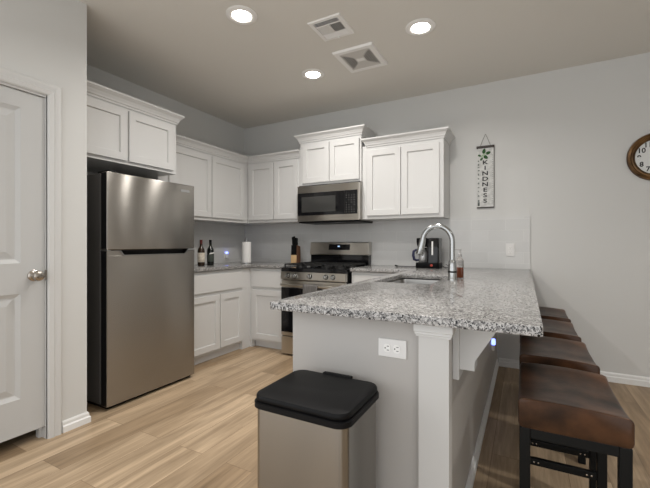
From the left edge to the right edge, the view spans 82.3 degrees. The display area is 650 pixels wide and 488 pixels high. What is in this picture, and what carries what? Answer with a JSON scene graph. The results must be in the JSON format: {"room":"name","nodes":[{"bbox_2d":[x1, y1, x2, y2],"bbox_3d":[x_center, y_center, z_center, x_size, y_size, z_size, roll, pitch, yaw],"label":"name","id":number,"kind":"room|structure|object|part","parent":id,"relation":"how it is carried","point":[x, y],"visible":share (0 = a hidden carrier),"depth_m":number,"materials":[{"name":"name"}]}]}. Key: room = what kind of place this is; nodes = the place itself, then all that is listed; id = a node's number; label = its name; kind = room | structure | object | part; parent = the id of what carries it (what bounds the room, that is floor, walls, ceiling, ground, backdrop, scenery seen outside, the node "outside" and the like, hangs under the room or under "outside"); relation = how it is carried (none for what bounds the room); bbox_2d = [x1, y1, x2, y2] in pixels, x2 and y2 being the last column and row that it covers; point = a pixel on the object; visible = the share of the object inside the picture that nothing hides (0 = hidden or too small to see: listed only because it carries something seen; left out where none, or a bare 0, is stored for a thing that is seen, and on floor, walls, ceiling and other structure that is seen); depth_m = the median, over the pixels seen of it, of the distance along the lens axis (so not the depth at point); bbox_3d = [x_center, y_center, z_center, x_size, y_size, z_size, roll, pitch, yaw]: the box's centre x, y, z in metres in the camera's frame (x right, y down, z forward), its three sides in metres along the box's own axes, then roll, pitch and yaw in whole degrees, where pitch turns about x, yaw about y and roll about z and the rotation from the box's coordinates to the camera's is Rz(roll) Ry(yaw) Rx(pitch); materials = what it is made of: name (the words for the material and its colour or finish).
{"room":"kitchen","nodes":[
{"label":"kitchen","id":0,"kind":"room"},
{"bbox_2d":[0,0,86,438],"bbox_3d":[-2.230,-0.200,2.078,0.835,2.740,1.267,0,0,28],"label":"wall","id":1,"kind":"structure","parent":0,"point":[43,40],"depth_m":2.34,"materials":[{"name":"grey paint"}]},
{"bbox_2d":[0,67,61,442],"bbox_3d":[-1.882,0.102,1.902,0.185,2.136,0.933,0,0,28],"label":"door","id":2,"kind":"structure","parent":1,"relation":"in","point":[24,275],"depth_m":2.17,"materials":[{"name":"grey paint"}]},
{"bbox_3d":[-1.879,0.110,1.912,0.035,1.971,0.753,0,0,28],"label":"panel","id":3,"kind":"part","parent":2,"relation":"part of","materials":[{"name":"grey paint"}]},
{"bbox_3d":[-1.679,0.185,2.166,0.077,0.064,0.064,0,0,28],"label":"knob","id":4,"kind":"part","parent":2,"relation":"part of","materials":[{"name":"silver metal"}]},
{"bbox_2d":[62,411,90,432],"bbox_3d":[-1.712,1.135,2.443,0.302,0.070,0.168,0,0,28],"label":"baseboard","id":5,"kind":"structure","parent":1,"relation":"attached to","point":[74,422],"depth_m":2.37,"materials":[{"name":"white paint"}]},
{"bbox_2d":[87,64,243,174],"bbox_3d":[-2.050,-0.200,3.420,0.120,2.740,3.800,0,0,28],"label":"wall","id":6,"kind":"structure","parent":0,"point":[198,125],"depth_m":4.22,"materials":[{"name":"grey paint"}]},
{"bbox_2d":[87,80,184,177],"bbox_3d":[-1.785,-0.896,3.111,0.636,0.532,0.965,0,0,28],"label":"upper cabinet","id":7,"kind":"object","parent":6,"relation":"attached to","point":[128,135],"visible":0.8,"depth_m":2.96,"materials":[{"name":"grey paint"}]},
{"bbox_3d":[-1.662,-0.855,2.759,0.020,0.400,0.409,0,0,28],"label":"door","id":8,"kind":"part","parent":7,"relation":"part of","materials":[{"name":"grey paint"}]},
{"bbox_3d":[-1.785,-1.119,3.111,0.636,0.086,0.965,0,0,28],"label":"crown moulding","id":9,"kind":"part","parent":7,"relation":"part of","materials":[{"name":"grey paint"}]},
{"bbox_3d":[-1.458,-0.855,3.138,0.020,0.400,0.425,0,0,28],"label":"door","id":10,"kind":"part","parent":7,"relation":"part of","materials":[{"name":"grey paint"}]},
{"bbox_2d":[149,134,260,224],"bbox_3d":[-1.313,-0.665,4.265,0.373,0.814,1.588,0,0,28],"label":"upper cabinet","id":11,"kind":"object","parent":6,"relation":"attached to","point":[218,176],"visible":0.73,"depth_m":4.10,"materials":[{"name":"grey paint"}]},
{"bbox_3d":[-1.381,-0.628,3.837,0.020,0.673,0.549,0,0,28],"label":"door","id":12,"kind":"part","parent":11,"relation":"part of","materials":[{"name":"grey paint"}]},
{"bbox_3d":[-1.246,-1.029,4.053,0.053,0.086,1.278,0,0,28],"label":"crown moulding","id":13,"kind":"part","parent":11,"relation":"part of","materials":[{"name":"grey paint"}]},
{"bbox_3d":[-1.120,-0.628,4.321,0.020,0.673,0.527,0,0,28],"label":"door","id":14,"kind":"part","parent":11,"relation":"part of","materials":[{"name":"grey paint"}]},
{"bbox_2d":[194,222,244,263],"bbox_3d":[-1.474,-0.011,4.354,0.009,0.493,1.591,0,0,28],"label":"backsplash","id":15,"kind":"structure","parent":6,"relation":"attached to","point":[224,237],"depth_m":4.65,"materials":[{"name":"tile"}]},
{"bbox_2d":[224,251,227,259],"bbox_3d":[-1.248,0.150,4.726,0.037,0.118,0.074,0,0,28],"label":"night light","id":16,"kind":"object","parent":15,"relation":"attached to","point":[225,252],"visible":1,"depth_m":4.71,"materials":[{"name":"white plastic"}]},
{"bbox_2d":[0,340,649,487],"bbox_3d":[0.160,1.220,1.617,5.720,0.100,5.120,0,0,28],"label":"floor","id":17,"kind":"structure","parent":0,"point":[199,430],"depth_m":2.19,"materials":[{"name":"brown wood"}]},
{"bbox_2d":[87,170,193,408],"bbox_3d":[-1.664,0.324,3.106,0.758,1.692,0.779,0,0,28],"label":"refrigerator","id":18,"kind":"object","parent":17,"relation":"on","point":[140,230],"visible":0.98,"depth_m":2.78,"materials":[{"name":"grey metal"}]},
{"bbox_3d":[-1.363,0.595,2.944,0.066,1.095,0.778,0,0,28],"label":"fridge door","id":19,"kind":"part","parent":18,"relation":"part of","materials":[{"name":"silver metal"}]},
{"bbox_3d":[-1.363,-0.234,2.944,0.066,0.548,0.778,0,0,28],"label":"freezer door","id":20,"kind":"part","parent":18,"relation":"part of","materials":[{"name":"silver metal"}]},
{"bbox_2d":[194,268,242,364],"bbox_3d":[-1.371,0.722,3.888,0.608,0.897,0.848,0,0,28],"label":"base cabinet","id":21,"kind":"object","parent":17,"relation":"on","point":[218,294],"visible":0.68,"depth_m":3.78,"materials":[{"name":"grey paint"}]},
{"bbox_3d":[-1.191,0.790,3.603,0.020,0.550,0.458,0,0,28],"label":"door","id":22,"kind":"part","parent":21,"relation":"part of","materials":[{"name":"grey paint"}]},
{"bbox_3d":[-1.108,0.391,3.757,0.020,0.178,0.808,0,0,28],"label":"drawer","id":23,"kind":"part","parent":21,"relation":"part of","materials":[{"name":"grey paint"}]},
{"bbox_3d":[-0.997,0.790,3.965,0.020,0.550,0.338,0,0,28],"label":"door","id":24,"kind":"part","parent":21,"relation":"part of","materials":[{"name":"grey paint"}]},
{"bbox_2d":[239,267,283,349],"bbox_3d":[-0.789,0.722,4.471,1.081,0.897,0.729,0,0,28],"label":"base cabinet","id":25,"kind":"object","parent":17,"relation":"on","point":[261,286],"visible":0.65,"depth_m":4.16,"materials":[{"name":"grey paint"}]},
{"bbox_2d":[194,261,296,271],"bbox_3d":[-0.992,0.250,4.091,1.088,0.031,1.596,0,0,28],"label":"countertop","id":26,"kind":"structure","parent":25,"relation":"on","point":[227,265],"depth_m":4.07,"materials":[{"name":"stone"}]},
{"bbox_2d":[197,240,204,265],"bbox_3d":[-1.331,0.094,3.996,0.076,0.281,0.076,0,0,28],"label":"wine bottle","id":27,"kind":"object","parent":26,"relation":"on","point":[201,251],"visible":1,"depth_m":3.97,"materials":[{"name":"brown glass"}]},
{"bbox_2d":[207,240,213,264],"bbox_3d":[-1.268,0.094,4.114,0.077,0.281,0.076,0,0,28],"label":"wine bottle","id":28,"kind":"object","parent":26,"relation":"on","point":[210,251],"visible":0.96,"depth_m":4.08,"materials":[{"name":"black glass"}]},
{"bbox_2d":[291,245,300,262],"bbox_3d":[-0.348,0.123,4.426,0.084,0.222,0.085,0,0,28],"label":"knife block","id":29,"kind":"object","parent":26,"relation":"on","point":[295,249],"visible":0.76,"depth_m":4.40,"materials":[{"name":"brown wood"}]},
{"bbox_3d":[-0.945,0.081,4.477,0.140,0.306,0.139,0,0,28],"label":"paper towel holder","id":30,"kind":"object","parent":26,"relation":"on","visible":0},
{"bbox_2d":[242,242,250,262],"bbox_3d":[-0.945,0.099,4.477,0.109,0.248,0.109,0,0,28],"label":"paper towel roll","id":31,"kind":"object","parent":30,"relation":"in","point":[246,246],"visible":1,"depth_m":4.43,"materials":[{"name":"white paper"}]},
{"bbox_3d":[-0.634,0.790,4.123,0.428,0.550,0.020,0,0,28],"label":"door","id":32,"kind":"part","parent":25,"relation":"part of","materials":[{"name":"grey paint"}]},
{"bbox_3d":[-0.634,0.391,4.123,0.428,0.178,0.020,0,0,28],"label":"drawer","id":33,"kind":"part","parent":25,"relation":"part of","materials":[{"name":"grey paint"}]},
{"bbox_2d":[255,370,378,487],"bbox_3d":[-0.029,0.832,1.271,0.356,0.676,0.345,0,0,28],"label":"trash can","id":34,"kind":"object","parent":17,"relation":"on","point":[316,429],"visible":1,"depth_m":1.18,"materials":[{"name":"silver metal"}]},
{"bbox_3d":[-0.023,0.508,1.282,0.348,0.020,0.297,0,0,28],"label":"lid","id":35,"kind":"part","parent":34,"relation":"part of","materials":[{"name":"black plastic"}]},
{"bbox_2d":[280,242,370,353],"bbox_3d":[0.014,0.575,4.025,0.748,1.190,0.753,0,0,28],"label":"gas range","id":36,"kind":"object","parent":17,"relation":"on","point":[330,264],"visible":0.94,"depth_m":3.90,"materials":[{"name":"silver metal"}]},
{"bbox_3d":[-0.123,1.058,3.771,0.744,0.181,0.044,0,0,28],"label":"storage drawer","id":37,"kind":"part","parent":36,"relation":"part of","materials":[{"name":"silver metal"}]},
{"bbox_3d":[-0.135,0.688,3.749,0.740,0.465,0.003,0,0,28],"label":"door glass","id":38,"kind":"part","parent":36,"relation":"part of","materials":[{"name":"black glass"}]},
{"bbox_3d":[-0.148,0.422,3.723,0.688,0.025,0.067,0,0,28],"label":"oven handle","id":39,"kind":"part","parent":36,"relation":"part of","materials":[{"name":"silver metal"}]},
{"bbox_2d":[303,284,318,293],"bbox_3d":[-0.142,0.537,3.695,0.164,0.266,0.040,0,0,28],"label":"dish towel","id":40,"kind":"object","parent":36,"relation":"hanging from","point":[307,288],"visible":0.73,"depth_m":3.68,"materials":[{"name":"fabric"}]},
{"bbox_3d":[-0.126,0.330,3.766,0.748,0.081,0.057,0,0,28],"label":"control panel","id":41,"kind":"part","parent":36,"relation":"part of","materials":[{"name":"silver metal"}]},
{"bbox_3d":[-0.123,0.668,3.771,0.744,0.580,0.044,0,0,28],"label":"oven door","id":42,"kind":"part","parent":36,"relation":"part of","materials":[{"name":"silver metal"}]},
{"bbox_2d":[281,266,361,273],"bbox_3d":[0.011,0.268,4.020,0.748,0.040,0.610,0,0,28],"label":"cooktop","id":43,"kind":"object","parent":36,"relation":"in","point":[294,269],"depth_m":3.77,"materials":[{"name":"black metal"}]},
{"bbox_2d":[293,278,438,487],"bbox_3d":[0.708,0.721,2.598,0.542,0.898,2.609,0,0,28],"label":"base cabinet","id":44,"kind":"object","parent":17,"relation":"on","point":[321,343],"visible":0.21,"depth_m":1.39,"materials":[{"name":"grey paint"}]},
{"bbox_2d":[378,338,406,358],"bbox_3d":[0.246,0.382,1.360,0.106,0.067,0.009,0,0,28],"label":"wall outlet","id":45,"kind":"object","parent":44,"relation":"attached to","point":[393,348],"visible":1,"depth_m":1.36,"materials":[{"name":"white plastic"}]},
{"bbox_2d":[384,344,390,351],"bbox_3d":[0.229,0.382,1.366,0.026,0.031,0.003,0,0,28],"label":"socket","id":46,"kind":"object","parent":45,"relation":"attached to","point":[387,347],"depth_m":1.36,"materials":[{"name":"white plastic"}]},
{"bbox_2d":[393,345,399,353],"bbox_3d":[0.260,0.382,1.349,0.026,0.031,0.003,0,0,28],"label":"socket","id":47,"kind":"object","parent":45,"relation":"attached to","point":[396,348],"depth_m":1.35,"materials":[{"name":"white plastic"}]},
{"bbox_2d":[270,265,542,336],"bbox_3d":[0.581,0.250,2.613,1.546,0.031,2.708,0,0,28],"label":"countertop","id":48,"kind":"structure","parent":44,"relation":"on","point":[497,300],"depth_m":1.52,"materials":[{"name":"stone"}]},
{"bbox_2d":[391,279,439,283],"bbox_3d":[0.608,0.368,2.534,0.382,0.194,0.684,0,0,28],"label":"sink","id":49,"kind":"object","parent":48,"relation":"in","point":[413,281],"visible":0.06,"depth_m":2.85,"materials":[{"name":"silver metal"}]},
{"bbox_2d":[416,238,441,268],"bbox_3d":[1.023,0.088,3.654,0.225,0.293,0.205,0,0,28],"label":"coffee maker","id":50,"kind":"object","parent":48,"relation":"on","point":[434,245],"visible":0.88,"depth_m":3.57,"materials":[{"name":"black plastic"}]},
{"bbox_2d":[412,248,426,261],"bbox_3d":[0.944,0.107,3.690,0.146,0.146,0.096,0,0,28],"label":"coffee carafe","id":51,"kind":"object","parent":50,"relation":"on","point":[423,258],"visible":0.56,"depth_m":3.65,"materials":[{"name":"clear glass"}]},
{"bbox_3d":[0.896,0.110,3.683,0.069,0.127,0.029,0,0,14],"label":"handle","id":52,"kind":"part","parent":51,"relation":"part of","materials":[{"name":"black plastic"}]},
{"bbox_3d":[1.074,0.061,3.641,0.115,0.238,0.180,0,0,28],"label":"water tank","id":53,"kind":"part","parent":50,"relation":"part of","materials":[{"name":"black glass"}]},
{"bbox_2d":[416,224,456,279],"bbox_3d":[0.747,0.049,2.491,0.268,0.370,0.094,0,0,28],"label":"kitchen faucet","id":54,"kind":"object","parent":48,"relation":"on","point":[452,268],"visible":1,"depth_m":2.42,"materials":[{"name":"silver metal"}]},
{"bbox_2d":[455,249,463,277],"bbox_3d":[0.928,0.133,2.572,0.062,0.199,0.040,0,0,28],"label":"soap bottle","id":55,"kind":"object","parent":48,"relation":"on","point":[459,261],"visible":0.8,"depth_m":2.55,"materials":[{"name":"brown"}]},
{"bbox_2d":[352,271,394,282],"bbox_3d":[0.656,0.722,3.762,0.587,0.897,0.608,0,0,28],"label":"base cabinet","id":56,"kind":"object","parent":17,"relation":"on","point":[356,276],"visible":0.06,"depth_m":3.57,"materials":[{"name":"grey paint"}]},
{"bbox_3d":[0.505,0.391,3.510,0.505,0.178,0.020,0,0,28],"label":"drawer","id":57,"kind":"part","parent":56,"relation":"part of","materials":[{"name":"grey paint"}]},
{"bbox_2d":[520,319,581,341],"bbox_3d":[1.428,0.845,2.383,0.312,0.651,0.440,0,0,28],"label":"bar stool","id":58,"kind":"object","parent":17,"relation":"on","point":[551,328],"visible":0.29,"depth_m":2.33,"materials":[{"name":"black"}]},
{"bbox_2d":[539,306,570,322],"bbox_3d":[1.703,0.845,2.888,0.312,0.651,0.440,0,0,28],"label":"bar stool","id":59,"kind":"object","parent":17,"relation":"on","point":[546,312],"visible":0.16,"depth_m":2.87,"materials":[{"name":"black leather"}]},
{"bbox_2d":[519,335,599,487],"bbox_3d":[1.161,0.845,1.879,0.312,0.651,0.440,0,0,28],"label":"bar stool","id":60,"kind":"object","parent":17,"relation":"on","point":[544,350],"visible":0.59,"depth_m":1.75,"materials":[{"name":"black"}]},
{"bbox_3d":[1.161,0.569,1.879,0.312,0.100,0.440,0,0,28],"label":"seat","id":61,"kind":"part","parent":60,"relation":"part of","materials":[{"name":"brown leather"}]},
{"bbox_3d":[1.374,0.895,1.989,0.033,0.550,0.033,0,0,28],"label":"leg","id":62,"kind":"part","parent":60,"relation":"part of","materials":[{"name":"black metal"}]},
{"bbox_3d":[1.187,0.895,1.641,0.033,0.550,0.033,0,0,28],"label":"leg","id":63,"kind":"part","parent":60,"relation":"part of","materials":[{"name":"black metal"}]},
{"bbox_2d":[518,362,634,487],"bbox_3d":[0.896,0.845,1.380,0.312,0.651,0.440,0,0,28],"label":"bar stool","id":64,"kind":"object","parent":17,"relation":"on","point":[574,408],"visible":1,"depth_m":1.25,"materials":[{"name":"brown leather"}]},
{"bbox_3d":[0.683,0.895,1.270,0.033,0.550,0.033,0,0,28],"label":"leg","id":65,"kind":"part","parent":64,"relation":"part of","materials":[{"name":"black metal"}]},
{"bbox_3d":[0.896,0.636,1.380,0.304,0.033,0.428,0,0,28],"label":"seat frame","id":66,"kind":"part","parent":64,"relation":"part of","materials":[{"name":"black metal"}]},
{"bbox_3d":[0.896,0.569,1.380,0.312,0.100,0.440,0,0,28],"label":"seat","id":67,"kind":"part","parent":64,"relation":"part of","materials":[{"name":"brown leather"}]},
{"bbox_3d":[1.109,0.895,1.490,0.033,0.550,0.033,0,0,28],"label":"leg","id":68,"kind":"part","parent":64,"relation":"part of","materials":[{"name":"black metal"}]},
{"bbox_3d":[0.922,0.895,1.142,0.033,0.550,0.033,0,0,28],"label":"leg","id":69,"kind":"part","parent":64,"relation":"part of","materials":[{"name":"black metal"}]},
{"bbox_2d":[79,0,649,128],"bbox_3d":[0.160,-1.620,1.617,5.720,0.100,5.120,0,0,28],"label":"ceiling","id":70,"kind":"structure","parent":0,"point":[187,52],"depth_m":2.92,"materials":[{"name":"white paint"}]},
{"bbox_2d":[226,5,256,24],"bbox_3d":[-0.571,-1.560,2.550,0.212,0.020,0.212,0,0,28],"label":"recessed light","id":71,"kind":"object","parent":70,"relation":"in","point":[243,15],"visible":1,"depth_m":2.53,"materials":[{"name":"white plastic"}]},
{"bbox_2d":[302,69,323,79],"bbox_3d":[-0.111,-1.560,3.432,0.212,0.020,0.212,0,0,28],"label":"recessed light","id":72,"kind":"object","parent":70,"relation":"in","point":[313,74],"visible":1,"depth_m":3.40,"materials":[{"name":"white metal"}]},
{"bbox_2d":[307,13,354,41],"bbox_3d":[0.047,-1.559,2.696,0.254,0.022,0.266,0,0,28],"label":"ceiling vent","id":73,"kind":"object","parent":70,"relation":"in","point":[334,26],"visible":1,"depth_m":2.68,"materials":[{"name":"white plastic"}]},
{"bbox_2d":[332,42,387,72],"bbox_3d":[0.302,-1.561,3.134,0.346,0.018,0.386,0,0,28],"label":"ceiling vent","id":74,"kind":"object","parent":70,"relation":"in","point":[366,56],"visible":1,"depth_m":3.10,"materials":[{"name":"white plastic"}]},
{"bbox_3d":[0.302,-1.556,3.134,0.262,0.002,0.300,0,0,28],"label":"slotted plate","id":75,"kind":"part","parent":74,"relation":"part of","materials":[{"name":"grey plastic"}]},
{"bbox_2d":[405,18,435,35],"bbox_3d":[0.691,-1.560,2.689,0.212,0.020,0.212,0,0,28],"label":"recessed light","id":76,"kind":"object","parent":70,"relation":"in","point":[422,26],"visible":1,"depth_m":2.67,"materials":[{"name":"white plastic"}]},
{"bbox_2d":[244,52,649,376],"bbox_3d":[1.344,-0.200,3.819,5.720,2.740,0.120,0,0,28],"label":"wall","id":77,"kind":"structure","parent":0,"point":[562,139],"depth_m":3.31,"materials":[{"name":"grey paint"}]},
{"bbox_2d":[247,149,299,223],"bbox_3d":[-0.561,-0.666,4.556,0.782,0.816,0.363,0,0,28],"label":"upper cabinet","id":78,"kind":"object","parent":77,"relation":"attached to","point":[273,178],"visible":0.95,"depth_m":4.42,"materials":[{"name":"grey paint"}]},
{"bbox_3d":[-0.773,-0.628,4.513,0.369,0.673,0.020,0,0,28],"label":"door","id":79,"kind":"part","parent":78,"relation":"part of","materials":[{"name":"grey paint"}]},
{"bbox_3d":[-0.634,-1.031,4.420,0.782,0.086,0.053,0,0,28],"label":"crown moulding","id":80,"kind":"part","parent":78,"relation":"part of","materials":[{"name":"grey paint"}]},
{"bbox_3d":[-0.456,-0.628,4.342,0.330,0.673,0.020,0,0,28],"label":"door","id":81,"kind":"part","parent":78,"relation":"part of","materials":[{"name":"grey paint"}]},
{"bbox_2d":[294,124,376,185],"bbox_3d":[0.115,-0.942,4.179,0.856,0.572,0.386,0,0,28],"label":"upper cabinet","id":82,"kind":"object","parent":77,"relation":"attached to","point":[331,156],"visible":0.91,"depth_m":4.02,"materials":[{"name":"grey paint"}]},
{"bbox_3d":[-0.103,-0.898,4.126,0.337,0.433,0.020,0,0,28],"label":"door","id":83,"kind":"part","parent":82,"relation":"part of","materials":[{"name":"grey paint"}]},
{"bbox_2d":[298,181,372,224],"bbox_3d":[0.114,-0.443,4.172,0.749,0.420,0.400,0,0,28],"label":"microwave","id":84,"kind":"object","parent":82,"relation":"attached to","point":[334,203],"visible":0.98,"depth_m":3.99,"materials":[{"name":"silver metal"}]},
{"bbox_3d":[-0.051,-0.439,4.037,0.579,0.248,0.002,0,0,28],"label":"door glass","id":85,"kind":"part","parent":84,"relation":"part of","materials":[{"name":"black glass"}]},
{"bbox_3d":[0.452,-0.450,4.012,0.001,0.402,0.358,0,0,28],"label":"panel","id":86,"kind":"part","parent":84,"relation":"part of","materials":[{"name":"metal"}]},
{"bbox_3d":[0.115,-1.185,4.179,0.856,0.086,0.386,0,0,28],"label":"crown moulding","id":87,"kind":"part","parent":82,"relation":"part of","materials":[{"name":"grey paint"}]},
{"bbox_3d":[0.205,-0.898,3.961,0.345,0.433,0.020,0,0,28],"label":"door","id":88,"kind":"part","parent":82,"relation":"part of","materials":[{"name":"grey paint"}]},
{"bbox_2d":[245,216,529,268],"bbox_3d":[0.401,-0.011,4.253,3.408,0.493,0.009,0,0,28],"label":"backsplash","id":89,"kind":"structure","parent":77,"relation":"attached to","point":[482,242],"depth_m":3.99,"materials":[{"name":"tile"}]},
{"bbox_2d":[506,244,514,255],"bbox_3d":[1.752,0.055,3.516,0.074,0.118,0.009,0,0,28],"label":"wall outlet","id":90,"kind":"object","parent":89,"relation":"attached to","point":[510,248],"visible":1,"depth_m":3.51,"materials":[{"name":"white plastic"}]},
{"bbox_2d":[360,126,454,220],"bbox_3d":[0.839,-0.673,3.803,0.880,0.830,0.363,0,0,28],"label":"upper cabinet","id":91,"kind":"object","parent":77,"relation":"attached to","point":[406,176],"visible":1,"depth_m":3.66,"materials":[{"name":"grey paint"}]},
{"bbox_3d":[0.594,-0.628,3.777,0.355,0.673,0.020,0,0,28],"label":"door","id":92,"kind":"part","parent":91,"relation":"part of","materials":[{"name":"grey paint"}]},
{"bbox_3d":[0.840,-1.045,3.803,0.879,0.086,0.363,0,0,28],"label":"crown moulding","id":93,"kind":"part","parent":91,"relation":"part of","materials":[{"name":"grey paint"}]},
{"bbox_3d":[0.920,-0.628,3.602,0.366,0.673,0.020,0,0,28],"label":"door","id":94,"kind":"part","parent":91,"relation":"part of","materials":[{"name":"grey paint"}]},
{"bbox_2d":[476,136,493,207],"bbox_3d":[1.562,-0.711,3.622,0.160,0.722,0.019,0,0,28],"label":"hanging sign","id":95,"kind":"object","parent":77,"relation":"attached to","point":[485,154],"visible":1,"depth_m":3.62,"materials":[{"name":"grey wood"}]},
{"bbox_3d":[1.562,-0.946,3.622,0.160,0.024,0.019,0,0,28],"label":"rod","id":96,"kind":"part","parent":95,"relation":"part of","materials":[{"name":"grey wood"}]},
{"bbox_2d":[499,358,649,386],"bbox_3d":[2.749,1.131,2.985,2.455,0.078,0.017,0,0,28],"label":"baseboard","id":97,"kind":"structure","parent":77,"relation":"attached to","point":[635,380],"depth_m":3.13,"materials":[{"name":"white paint"}]},
{"bbox_2d":[626,134,649,179],"bbox_3d":[2.686,-0.710,3.003,0.394,0.394,0.038,0,0,28],"label":"wall clock","id":98,"kind":"object","parent":77,"relation":"attached to","point":[638,154],"visible":1,"depth_m":3.05,"materials":[{"name":"brown wood"}]},
{"bbox_2d":[413,324,496,487],"bbox_3d":[0.994,0.721,2.424,0.129,0.898,2.668,0,0,28],"label":"wall","id":99,"kind":"structure","parent":0,"point":[450,411],"depth_m":1.28,"materials":[{"name":"grey paint"}]},
{"bbox_3d":[0.378,0.295,1.279,0.129,0.044,0.069,0,0,28],"label":"post cap moulding","id":100,"kind":"part","parent":99,"relation":"part of","materials":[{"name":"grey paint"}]},
{"bbox_3d":[0.381,0.721,1.285,0.101,0.898,0.055,0,0,28],"label":"post","id":101,"kind":"part","parent":99,"relation":"part of","materials":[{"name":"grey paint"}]},
{"bbox_2d":[452,328,495,379],"bbox_3d":[0.575,0.387,1.388,0.172,0.230,0.110,0,0,28],"label":"corbel","id":102,"kind":"object","parent":99,"relation":"attached to","point":[467,345],"visible":0.57,"depth_m":1.37,"materials":[{"name":"grey paint"}]},
{"bbox_3d":[0.510,0.387,1.423,0.024,0.230,0.110,0,0,28],"label":"plate","id":103,"kind":"part","parent":102,"relation":"part of","materials":[{"name":"grey paint"}]},
{"bbox_3d":[0.585,0.368,1.383,0.148,0.192,0.090,0,0,28],"label":"bracket arm","id":104,"kind":"part","parent":102,"relation":"part of","materials":[{"name":"grey paint"}]},
{"bbox_2d":[465,359,498,487],"bbox_3d":[1.045,1.135,2.426,0.017,0.070,2.582,0,0,28],"label":"baseboard","id":105,"kind":"structure","parent":99,"relation":"attached to","point":[472,472],"depth_m":2.19,"materials":[{"name":"white paint"}]},
{"bbox_2d":[491,338,495,350],"bbox_3d":[1.357,0.808,2.994,0.032,0.094,0.040,0,0,28],"label":"night light","id":106,"kind":"object","parent":99,"relation":"attached to","point":[493,342],"visible":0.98,"depth_m":2.98,"materials":[{"name":"white plastic"}]}
]}

